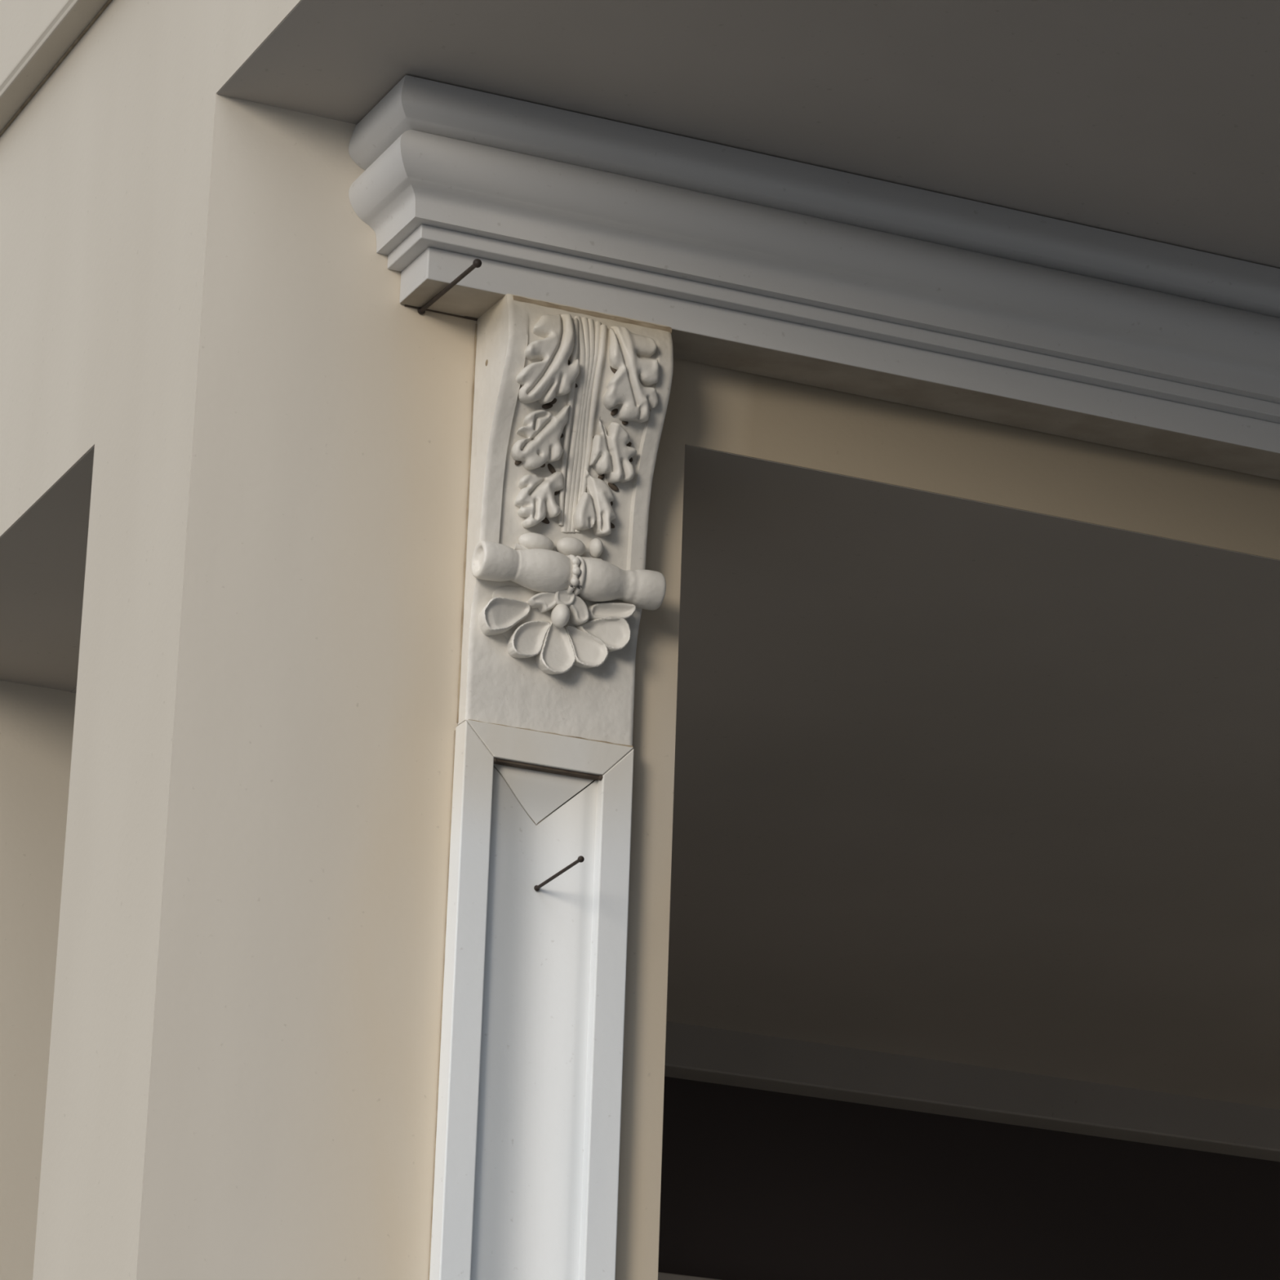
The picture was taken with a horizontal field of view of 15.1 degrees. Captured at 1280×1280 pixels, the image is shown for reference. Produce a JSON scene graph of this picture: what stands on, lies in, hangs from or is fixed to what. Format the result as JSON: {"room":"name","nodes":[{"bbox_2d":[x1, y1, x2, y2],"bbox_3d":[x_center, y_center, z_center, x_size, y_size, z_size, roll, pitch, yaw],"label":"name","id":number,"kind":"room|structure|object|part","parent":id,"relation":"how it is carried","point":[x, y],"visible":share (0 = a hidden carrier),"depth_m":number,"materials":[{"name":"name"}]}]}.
{"room":"building exterior","nodes":[
{"label":"building exterior","id":0,"kind":"room"},
{"bbox_2d":[0,0,301,1279],"bbox_3d":[0.080,1.104,9.758,4.600,7.304,10.900,10,-20,-23],"label":"wall","id":1,"kind":"structure","parent":0,"point":[141,73],"depth_m":6.56,"materials":[{"name":"beige paint"}]},
{"bbox_2d":[0,0,112,136],"bbox_3d":[-1.964,-0.143,9.071,0.044,0.232,10.680,10,-20,-23],"label":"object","id":2,"kind":"object","parent":1,"relation":"attached to","point":[37,36],"visible":1,"depth_m":6.66,"materials":[{"name":"beige paint"}]},
{"bbox_2d":[657,1076,1279,1279],"bbox_3d":[0.570,2.133,8.818,4.100,2.582,0.070,10,-20,-23],"label":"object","id":3,"kind":"structure","parent":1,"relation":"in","point":[757,1184],"depth_m":9.17,"materials":[{"name":"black glass"}]},
{"bbox_2d":[664,1021,1279,1161],"bbox_3d":[0.624,0.708,9.285,4.100,0.418,0.110,10,-20,-23],"label":"trim","id":4,"kind":"structure","parent":1,"relation":"attached to","point":[692,1052],"depth_m":9.18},
{"bbox_2d":[32,93,1279,1279],"bbox_3d":[1.417,1.697,6.345,4.600,4.104,0.398,10,-20,-23],"label":"wall","id":5,"kind":"structure","parent":0,"point":[242,1078],"depth_m":5.82,"materials":[{"name":"beige painted plaster"}]},
{"bbox_2d":[428,719,633,1279],"bbox_3d":[-0.170,1.651,5.349,0.224,3.244,0.034,10,-20,-23],"label":"pilaster","id":6,"kind":"object","parent":5,"relation":"attached to","point":[526,1184],"visible":1,"depth_m":5.75,"materials":[{"name":"white painted wood"}]},
{"bbox_3d":[-0.174,1.675,5.349,0.144,3.198,0.017,10,-20,-23],"label":"hollow panel","id":7,"kind":"part","parent":6,"relation":"part of","materials":[{"name":"white stone"}]},
{"bbox_3d":[-0.121,0.190,5.846,0.142,0.066,0.017,10,-20,-23],"label":"panel","id":8,"kind":"part","parent":6,"relation":"part of","materials":[{"name":"white stone"}]},
{"bbox_3d":[-0.116,0.137,5.856,0.221,0.041,0.034,10,-20,-23],"label":"rail","id":9,"kind":"part","parent":6,"relation":"part of","materials":[{"name":"white stone"}]},
{"bbox_2d":[533,855,584,891],"bbox_3d":[-0.097,0.279,5.757,0.009,0.011,0.139,10,-20,-23],"label":"pin","id":10,"kind":"object","parent":6,"relation":"attached to","point":[580,859],"visible":1,"depth_m":5.75,"materials":[{"name":"black metal"}]},
{"bbox_2d":[456,293,673,745],"bbox_3d":[-0.083,-0.147,5.910,0.243,0.529,0.127,10,-20,-23],"label":"corbel","id":11,"kind":"object","parent":5,"relation":"attached to","point":[570,403],"visible":1,"depth_m":5.91,"materials":[{"name":"paint"}]},
{"bbox_3d":[-0.097,-0.030,5.879,0.022,0.030,0.030,10,-20,-23],"label":"flower knob","id":12,"kind":"part","parent":11,"relation":"part of","materials":[{"name":"paint"}]},
{"bbox_3d":[-0.088,-0.268,5.929,0.010,0.247,0.074,4,-19,-7],"label":"stem","id":13,"kind":"part","parent":11,"relation":"part of","materials":[{"name":"paint"}]},
{"bbox_3d":[-0.083,-0.082,5.880,0.007,0.051,0.029,10,-20,-23],"label":"tie cord","id":14,"kind":"part","parent":11,"relation":"part of","materials":[{"name":"paint"}]},
{"bbox_3d":[-0.074,-0.081,5.883,0.007,0.051,0.029,10,-20,-23],"label":"tie cord","id":15,"kind":"part","parent":11,"relation":"part of","materials":[{"name":"paint"}]},
{"bbox_3d":[-0.060,-0.263,5.941,0.012,0.246,0.072,8,-19,-17],"label":"stem","id":16,"kind":"part","parent":11,"relation":"part of","materials":[{"name":"paint"}]},
{"bbox_2d":[0,444,1279,691],"bbox_3d":[1.265,0.209,7.330,4.598,0.011,1.410,10,-20,-23],"label":"soffit","id":17,"kind":"object","parent":5,"relation":"attached to","point":[740,511],"depth_m":6.48,"materials":[{"name":"paint"}]},
{"bbox_2d":[348,75,1279,479],"bbox_3d":[1.046,-0.315,6.475,3.023,0.228,0.177,10,-20,-23],"label":"crown molding","id":18,"kind":"structure","parent":5,"relation":"attached to","point":[754,263],"depth_m":6.08,"materials":[{"name":"painted wood"}]},
{"bbox_2d":[417,258,481,314],"bbox_3d":[-0.233,-0.431,5.893,0.011,0.015,0.189,10,-20,-23],"label":"pin","id":19,"kind":"object","parent":18,"relation":"attached to","point":[477,263],"visible":1,"depth_m":5.88,"materials":[{"name":"black metal"}]},
{"bbox_3d":[1.047,-0.317,6.478,3.020,0.106,0.172,10,-20,-23],"label":"ogee moulding","id":20,"kind":"part","parent":18,"relation":"part of","materials":[{"name":"stone"}]},
{"bbox_3d":[1.049,-0.395,6.501,3.023,0.059,0.176,10,-20,-23],"label":"crown moulding","id":21,"kind":"part","parent":18,"relation":"part of","materials":[{"name":"stone"}]},
{"bbox_2d":[71,556,1279,1109],"bbox_3d":[1.046,0.337,8.183,4.300,0.284,2.375,10,-20,-23],"label":"ceiling","id":22,"kind":"structure","parent":0,"point":[903,826],"depth_m":7.74,"materials":[{"name":"paint"}]},
{"bbox_2d":[217,0,1279,268],"bbox_3d":[1.964,-0.565,6.001,4.599,0.002,1.899,10,-20,-23],"label":"ceiling","id":23,"kind":"structure","parent":0,"point":[1153,120],"depth_m":5.85,"materials":[{"name":"white paint"}]}
]}

